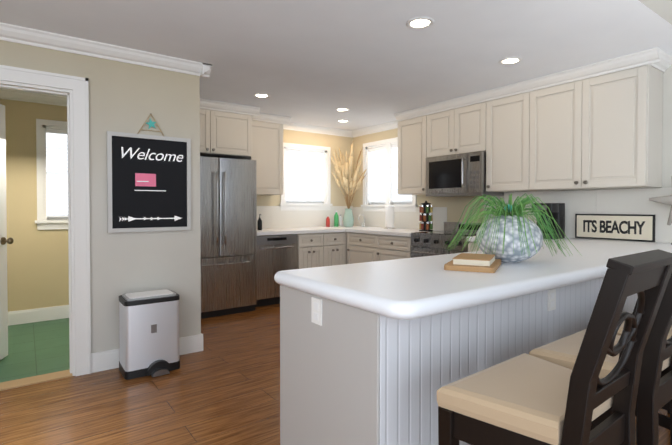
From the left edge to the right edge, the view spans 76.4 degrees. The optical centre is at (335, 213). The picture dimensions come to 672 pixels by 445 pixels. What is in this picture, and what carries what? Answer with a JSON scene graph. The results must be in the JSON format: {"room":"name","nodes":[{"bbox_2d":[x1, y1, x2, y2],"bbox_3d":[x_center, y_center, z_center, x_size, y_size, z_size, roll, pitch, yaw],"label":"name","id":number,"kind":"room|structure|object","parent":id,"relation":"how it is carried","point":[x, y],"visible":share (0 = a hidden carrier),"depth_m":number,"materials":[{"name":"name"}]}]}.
{"room":"kitchen","nodes":[
{"label":"kitchen","id":0,"kind":"room"},
{"bbox_2d":[0,99,68,311],"bbox_3d":[-3.650,-0.052,4.225,3.060,2.393,0.150,-1,1,-36],"label":"wall","id":1,"kind":"structure","parent":0,"point":[37,268],"depth_m":4.44,"materials":[{"name":"yellow paint"}]},
{"bbox_2d":[0,88,66,105],"bbox_3d":[-3.522,-1.204,4.159,2.910,0.092,0.078,-1,1,-36],"label":"crown molding","id":2,"kind":"structure","parent":1,"relation":"attached to","point":[8,94],"depth_m":4.43,"materials":[{"name":"white wood"}]},
{"bbox_2d":[8,305,68,325],"bbox_3d":[-3.540,1.075,4.219,2.910,0.140,0.016,-1,1,-36],"label":"baseboard","id":3,"kind":"structure","parent":1,"relation":"attached to","point":[56,312],"depth_m":4.50,"materials":[{"name":"white wood"}]},
{"bbox_2d":[35,119,67,229],"bbox_3d":[-2.841,-0.417,4.781,0.880,1.165,0.195,-1,1,-36],"label":"window","id":4,"kind":"structure","parent":1,"relation":"in","point":[43,221],"depth_m":4.54,"materials":[{"name":"white"}]},
{"bbox_2d":[46,128,67,216],"bbox_3d":[-2.837,-0.439,4.775,0.666,0.946,0.050,-1,1,-36],"label":"window blind","id":5,"kind":"object","parent":4,"relation":"attached to","point":[56,131],"visible":0.4,"depth_m":4.63,"materials":[{"name":"white plastic"}]},
{"bbox_2d":[0,318,69,382],"bbox_3d":[-2.992,1.186,3.571,3.030,0.058,2.013,-1,1,-36],"label":"floor","id":6,"kind":"structure","parent":0,"point":[38,348],"depth_m":3.61,"materials":[{"name":"green tile"}]},
{"bbox_2d":[0,40,200,352],"bbox_3d":[-3.207,-0.020,2.149,5.030,2.393,0.120,-1,1,-36],"label":"wall","id":7,"kind":"structure","parent":0,"point":[126,97],"depth_m":3.26,"materials":[{"name":"beige paint"}]},
{"bbox_2d":[0,104,13,359],"bbox_3d":[-2.582,0.145,3.097,0.379,2.010,0.678,-1,1,-36],"label":"door leaf","id":8,"kind":"structure","parent":7,"relation":"in","point":[4,240],"depth_m":3.39,"materials":[{"name":"white wood"}]},
{"bbox_2d":[0,65,90,375],"bbox_3d":[-2.208,0.098,2.880,0.933,2.135,0.176,-1,1,-36],"label":"door frame","id":9,"kind":"structure","parent":7,"relation":"attached to","point":[74,90],"depth_m":3.05,"materials":[{"name":"white wood"}]},
{"bbox_2d":[0,22,211,77],"bbox_3d":[-3.117,-1.171,2.075,5.108,0.092,0.078,-1,1,-36],"label":"crown molding","id":10,"kind":"structure","parent":7,"relation":"attached to","point":[36,38],"depth_m":3.09,"materials":[{"name":"white wood"}]},
{"bbox_2d":[91,334,200,372],"bbox_3d":[-1.471,1.088,3.349,0.792,0.140,0.016,-1,1,-36],"label":"baseboard","id":11,"kind":"structure","parent":7,"relation":"attached to","point":[105,360],"depth_m":3.20,"materials":[{"name":"white wood"}]},
{"bbox_2d":[107,113,190,232],"bbox_3d":[-1.442,-0.321,3.332,0.610,0.919,0.030,-1,1,-36],"label":"chalkboard sign","id":12,"kind":"object","parent":7,"relation":"attached to","point":[148,183],"visible":1,"depth_m":3.32,"materials":[{"name":"black"}]},
{"bbox_2d":[201,333,202,350],"bbox_3d":[-1.406,1.078,3.979,0.016,0.140,0.959,-1,1,-36],"label":"baseboard","id":13,"kind":"structure","parent":7,"relation":"attached to","point":[201,333],"depth_m":3.59,"materials":[{"name":"white wood"}]},
{"bbox_2d":[257,129,352,205],"bbox_3d":[-0.930,-0.079,5.968,3.149,2.393,0.150,-1,1,-36],"label":"wall","id":14,"kind":"structure","parent":0,"point":[336,143],"depth_m":6.46,"materials":[{"name":"beige paint"}]},
{"bbox_2d":[200,98,251,158],"bbox_3d":[-1.575,-0.967,5.019,0.998,0.578,0.594,-1,1,-36],"label":"upper cabinet","id":15,"kind":"object","parent":14,"relation":"attached to","point":[235,131],"depth_m":4.88,"materials":[{"name":"beige wood"}]},
{"bbox_2d":[240,110,283,194],"bbox_3d":[-1.017,-0.756,5.587,0.568,1.018,0.338,-1,1,-36],"label":"upper cabinet","id":16,"kind":"object","parent":14,"relation":"attached to","point":[267,129],"depth_m":5.48,"materials":[{"name":"beige wood"}]},
{"bbox_2d":[279,142,332,210],"bbox_3d":[-0.468,-0.525,6.270,0.890,0.955,0.195,-1,1,-36],"label":"window","id":17,"kind":"structure","parent":14,"relation":"in","point":[285,205],"depth_m":6.31,"materials":[{"name":"white"}]},
{"bbox_2d":[286,149,323,201],"bbox_3d":[-0.464,-0.547,6.264,0.676,0.736,0.050,-1,1,-36],"label":"window blind","id":18,"kind":"object","parent":17,"relation":"attached to","point":[305,168],"visible":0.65,"depth_m":6.26,"materials":[{"name":"white plastic"}]},
{"bbox_2d":[283,123,351,137],"bbox_3d":[-0.282,-1.237,6.282,1.409,0.092,0.078,-1,1,-36],"label":"crown molding","id":19,"kind":"structure","parent":14,"relation":"attached to","point":[292,126],"depth_m":6.28,"materials":[{"name":"white wood"}]},
{"bbox_2d":[0,304,670,444],"bbox_3d":[-0.433,1.224,1.037,8.179,0.060,8.736,-1,1,-36],"label":"floor","id":20,"kind":"structure","parent":0,"point":[222,387],"depth_m":2.66,"materials":[{"name":"brown wood"}]},
{"bbox_2d":[0,369,72,390],"bbox_3d":[-2.208,1.160,2.896,0.707,0.010,0.140,-1,1,-36],"label":"threshold","id":21,"kind":"object","parent":20,"relation":"on","point":[17,383],"visible":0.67,"depth_m":2.97,"materials":[{"name":"brown wood"}]},
{"bbox_2d":[119,289,179,379],"bbox_3d":[-1.377,0.879,3.171,0.383,0.564,0.352,-1,1,-36],"label":"trash can","id":22,"kind":"object","parent":20,"relation":"on","point":[148,332],"visible":1,"depth_m":3.08,"materials":[{"name":"silver plastic"}]},
{"bbox_2d":[200,156,256,318],"bbox_3d":[-1.477,0.257,4.967,0.900,1.752,0.807,-1,1,-36],"label":"fridge","id":23,"kind":"object","parent":20,"relation":"on","point":[228,224],"visible":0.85,"depth_m":4.76,"materials":[{"name":"silver metal"}]},
{"bbox_2d":[255,234,296,306],"bbox_3d":[-0.885,0.693,5.460,0.584,0.864,0.662,-1,1,-36],"label":"dishwasher","id":24,"kind":"object","parent":20,"relation":"on","point":[275,254],"visible":0.62,"depth_m":5.21,"materials":[{"name":"silver metal"}]},
{"bbox_2d":[297,232,328,267],"bbox_3d":[-0.488,0.685,5.807,0.449,0.870,0.641,-1,1,-36],"label":"base cabinet","id":25,"kind":"object","parent":20,"relation":"on","point":[312,248],"depth_m":5.54,"materials":[{"name":"beige wood"}]},
{"bbox_2d":[329,232,340,263],"bbox_3d":[-0.226,0.682,5.998,0.430,0.870,0.641,-1,1,-36],"label":"base cabinet","id":26,"kind":"object","parent":20,"relation":"on","point":[334,237],"depth_m":5.76,"materials":[{"name":"beige wood"}]},
{"bbox_2d":[341,232,380,263],"bbox_3d":[0.563,0.686,5.766,0.680,0.870,0.728,-1,1,-36],"label":"base cabinet","id":27,"kind":"object","parent":20,"relation":"on","point":[354,245],"depth_m":5.60,"materials":[{"name":"beige wood"}]},
{"bbox_2d":[257,224,360,235],"bbox_3d":[-0.352,0.226,5.892,2.001,0.045,0.654,-1,1,-36],"label":"countertop","id":28,"kind":"structure","parent":27,"relation":"on","point":[265,231],"depth_m":5.59,"materials":[{"name":"white stone"}]},
{"bbox_2d":[257,214,261,229],"bbox_3d":[-0.971,0.107,5.441,0.060,0.205,0.065,-1,1,-36],"label":"soap dispenser","id":29,"kind":"object","parent":28,"relation":"on","point":[259,224],"visible":1,"depth_m":5.42,"materials":[{"name":"black plastic"}]},
{"bbox_2d":[326,215,329,226],"bbox_3d":[-0.120,0.111,6.345,0.060,0.170,0.058,-1,1,-36],"label":"bottle","id":30,"kind":"object","parent":28,"relation":"on","point":[327,219],"depth_m":6.32,"materials":[{"name":"red plastic"}]},
{"bbox_2d":[334,211,339,226],"bbox_3d":[0.005,0.074,6.411,0.068,0.240,0.066,-1,1,-36],"label":"bottle","id":31,"kind":"object","parent":28,"relation":"on","point":[337,220],"depth_m":6.39,"materials":[{"name":"green"}]},
{"bbox_2d":[330,144,366,226],"bbox_3d":[0.185,-0.435,6.264,0.456,1.264,0.325,-1,1,-36],"label":"flower arrangement","id":32,"kind":"object","parent":28,"relation":"on","point":[343,166],"visible":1,"depth_m":6.25,"materials":[{"name":"beige plant"}]},
{"bbox_2d":[358,214,365,226],"bbox_3d":[0.376,0.098,6.349,0.149,0.196,0.090,-1,1,-36],"label":"sink faucet","id":33,"kind":"object","parent":28,"relation":"on","point":[363,225],"visible":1,"depth_m":6.35,"materials":[{"name":"silver metal"}]},
{"bbox_2d":[345,228,432,235],"bbox_3d":[0.744,0.232,5.536,0.651,0.045,1.212,-1,1,-36],"label":"countertop","id":34,"kind":"structure","parent":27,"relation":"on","point":[397,231],"depth_m":5.37,"materials":[{"name":"white stone"}]},
{"bbox_2d":[384,201,394,228],"bbox_3d":[0.732,0.014,5.819,0.150,0.379,0.150,-1,1,-36],"label":"paper towel holder","id":35,"kind":"object","parent":34,"relation":"on","point":[389,216],"visible":1,"depth_m":5.77,"materials":[{"name":"white paper"}]},
{"bbox_2d":[419,201,432,230],"bbox_3d":[1.111,0.027,5.266,0.170,0.370,0.170,-1,1,-36],"label":"spice rack","id":36,"kind":"object","parent":34,"relation":"on","point":[425,214],"visible":1,"depth_m":5.22,"materials":[{"name":"black plastic"}]},
{"bbox_2d":[381,236,436,259],"bbox_3d":[0.916,0.693,5.317,0.638,0.870,0.645,-1,1,-36],"label":"base cabinet","id":37,"kind":"object","parent":20,"relation":"on","point":[391,246],"depth_m":5.08,"materials":[{"name":"beige wood"}]},
{"bbox_2d":[410,222,480,257],"bbox_3d":[1.304,0.607,4.723,0.695,1.000,0.760,-1,1,-36],"label":"range","id":38,"kind":"object","parent":20,"relation":"on","point":[429,243],"visible":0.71,"depth_m":4.64,"materials":[{"name":"silver metal"}]},
{"bbox_2d":[280,280,637,444],"bbox_3d":[1.236,0.731,2.652,3.263,0.876,0.720,-1,1,-36],"label":"base cabinet","id":39,"kind":"object","parent":20,"relation":"on","point":[391,346],"depth_m":1.63,"materials":[{"name":"beige wood"}]},
{"bbox_2d":[311,297,321,325],"bbox_3d":[-0.077,0.384,1.682,0.008,0.100,0.068,-1,1,-36],"label":"outlet","id":40,"kind":"object","parent":39,"relation":"attached to","point":[316,310],"visible":1,"depth_m":1.68,"materials":[{"name":"white plastic"}]},
{"bbox_2d":[274,240,671,327],"bbox_3d":[1.279,0.277,2.563,3.290,0.058,0.838,-1,1,-36],"label":"countertop","id":41,"kind":"structure","parent":39,"relation":"on","point":[402,290],"depth_m":1.75,"materials":[{"name":"white stone"}]},
{"bbox_2d":[444,253,500,272],"bbox_3d":[0.666,0.230,2.061,0.220,0.051,0.360,0,1,26],"label":"cutting board","id":42,"kind":"object","parent":41,"relation":"on","point":[482,263],"visible":1,"depth_m":1.94,"materials":[{"name":"brown wood"}]},
{"bbox_2d":[445,193,581,262],"bbox_3d":[0.927,0.072,2.252,0.721,0.360,0.741,-1,1,-36],"label":"centerpiece","id":43,"kind":"object","parent":41,"relation":"on","point":[508,233],"visible":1,"depth_m":2.14,"materials":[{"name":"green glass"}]},
{"bbox_2d":[575,214,654,241],"bbox_3d":[2.419,0.117,3.734,0.021,0.225,0.620,-1,1,-36],"label":"sign","id":44,"kind":"object","parent":41,"relation":"on","point":[633,227],"visible":1,"depth_m":3.70,"materials":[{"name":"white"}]},
{"bbox_2d":[649,176,671,244],"bbox_3d":[2.606,-0.029,3.252,0.212,0.531,0.325,-1,1,-36],"label":"decor","id":45,"kind":"object","parent":41,"relation":"on","point":[666,200],"visible":1,"depth_m":3.27,"materials":[{"name":"white plastic"}]},
{"bbox_2d":[467,236,572,243],"bbox_3d":[1.826,0.255,4.051,0.651,0.045,0.921,-1,1,-36],"label":"countertop","id":46,"kind":"structure","parent":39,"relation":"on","point":[569,237],"depth_m":4.01,"materials":[{"name":"white stone"}]},
{"bbox_2d":[532,203,564,238],"bbox_3d":[2.003,0.067,4.011,0.257,0.330,0.221,-1,1,-36],"label":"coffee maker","id":47,"kind":"object","parent":46,"relation":"on","point":[557,210],"visible":0.5,"depth_m":3.95,"materials":[{"name":"black plastic"}]},
{"bbox_2d":[547,289,555,310],"bbox_3d":[1.036,0.413,2.049,0.068,0.100,0.008,-1,1,-36],"label":"outlet","id":48,"kind":"object","parent":39,"relation":"attached to","point":[551,299],"visible":1,"depth_m":2.04,"materials":[{"name":"white plastic"}]},
{"bbox_2d":[468,244,477,251],"bbox_3d":[1.716,0.710,4.220,0.638,0.870,0.530,-1,1,-36],"label":"base cabinet","id":49,"kind":"object","parent":20,"relation":"on","point":[469,245],"depth_m":4.20,"materials":[{"name":"beige wood"}]},
{"bbox_2d":[437,249,671,444],"bbox_3d":[0.633,0.644,1.230,0.500,1.094,0.488,-1,1,-36],"label":"stool","id":50,"kind":"object","parent":20,"relation":"on","point":[524,399],"visible":1,"depth_m":1.15,"materials":[{"name":"brown wood"}]},
{"bbox_2d":[529,273,671,444],"bbox_3d":[1.059,0.639,1.558,0.499,1.094,0.481,-1,1,-36],"label":"stool","id":51,"kind":"object","parent":20,"relation":"on","point":[654,395],"visible":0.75,"depth_m":1.36,"materials":[{"name":"brown wood"}]},
{"bbox_2d":[617,313,671,442],"bbox_3d":[1.498,0.634,1.879,0.500,1.094,0.488,-1,1,-36],"label":"stool","id":52,"kind":"object","parent":20,"relation":"on","point":[665,406],"visible":0.04,"depth_m":1.85,"materials":[{"name":"brown wood"}]},
{"bbox_2d":[0,0,671,130],"bbox_3d":[-0.490,-2.633,1.055,8.179,2.866,8.930,-1,1,-36],"label":"ceiling","id":53,"kind":"structure","parent":0,"point":[368,63],"depth_m":3.03,"materials":[{"name":"paint"}]},
{"bbox_2d":[254,93,269,97],"bbox_3d":[-0.785,-1.250,4.520,0.180,0.005,0.180,-1,1,-36],"label":"recessed light","id":54,"kind":"object","parent":53,"relation":"in","point":[261,95],"visible":1,"depth_m":4.51,"materials":[{"name":"white glass"}]},
{"bbox_2d":[335,108,349,110],"bbox_3d":[0.076,-1.260,5.172,0.180,0.005,0.180,-1,1,-36],"label":"recessed light","id":55,"kind":"object","parent":53,"relation":"in","point":[341,109],"visible":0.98,"depth_m":5.16,"materials":[{"name":"white"}]},
{"bbox_2d":[406,17,433,28],"bbox_3d":[0.540,-1.222,2.738,0.180,0.005,0.180,-1,1,-36],"label":"recessed light","id":56,"kind":"object","parent":53,"relation":"in","point":[419,22],"visible":1,"depth_m":2.73,"materials":[{"name":"white glass"}]},
{"bbox_2d":[499,57,522,64],"bbox_3d":[1.409,-1.233,3.446,0.180,0.005,0.180,-1,1,-36],"label":"recessed light","id":57,"kind":"object","parent":53,"relation":"in","point":[509,60],"visible":1,"depth_m":3.44,"materials":[{"name":"white"}]},
{"bbox_2d":[353,65,671,222],"bbox_3d":[2.855,-1.471,3.300,0.150,5.260,8.586,-1,1,-36],"label":"wall","id":58,"kind":"structure","parent":0,"point":[455,206],"depth_m":5.02,"materials":[{"name":"beige paint"}]},
{"bbox_2d":[352,120,397,137],"bbox_3d":[0.655,-1.234,6.126,0.078,0.092,1.239,-1,1,-36],"label":"crown molding","id":59,"kind":"structure","parent":58,"relation":"attached to","point":[394,124],"depth_m":6.22,"materials":[{"name":"white wood"}]},
{"bbox_2d":[361,137,417,211],"bbox_3d":[0.788,-0.545,6.111,0.195,1.030,1.130,-1,1,-36],"label":"window","id":60,"kind":"structure","parent":58,"relation":"in","point":[398,206],"depth_m":6.16,"materials":[{"name":"white"}]},
{"bbox_2d":[369,144,411,202],"bbox_3d":[0.782,-0.567,6.106,0.050,0.811,0.916,-1,1,-36],"label":"window blind","id":61,"kind":"object","parent":60,"relation":"attached to","point":[381,166],"visible":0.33,"depth_m":6.26,"materials":[{"name":"white plastic"}]},
{"bbox_2d":[394,107,425,194],"bbox_3d":[1.062,-0.753,5.349,0.338,1.018,0.490,-1,1,-36],"label":"upper cabinet","id":62,"kind":"object","parent":58,"relation":"attached to","point":[411,180],"depth_m":5.24,"materials":[{"name":"beige wood"}]},
{"bbox_2d":[426,92,481,157],"bbox_3d":[1.444,-0.954,4.823,0.338,0.599,0.805,-1,1,-36],"label":"upper cabinet","id":63,"kind":"object","parent":58,"relation":"attached to","point":[454,126],"depth_m":4.71,"materials":[{"name":"beige wood"}]},
{"bbox_2d":[426,151,503,196],"bbox_3d":[1.408,-0.424,4.783,0.452,0.449,0.756,-1,1,-36],"label":"microwave","id":64,"kind":"object","parent":63,"relation":"attached to","point":[458,175],"visible":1,"depth_m":4.62,"materials":[{"name":"silver metal"}]},
{"bbox_2d":[482,83,525,191],"bbox_3d":[1.837,-0.736,4.286,0.338,1.018,0.531,-1,1,-36],"label":"upper cabinet","id":65,"kind":"object","parent":58,"relation":"attached to","point":[501,107],"depth_m":4.24,"materials":[{"name":"beige wood"}]},
{"bbox_2d":[522,51,665,190],"bbox_3d":[2.216,-0.728,3.766,0.338,1.018,1.004,-1,1,-36],"label":"upper cabinet","id":66,"kind":"object","parent":58,"relation":"attached to","point":[596,125],"depth_m":3.55,"materials":[{"name":"beige wood"}]}
]}

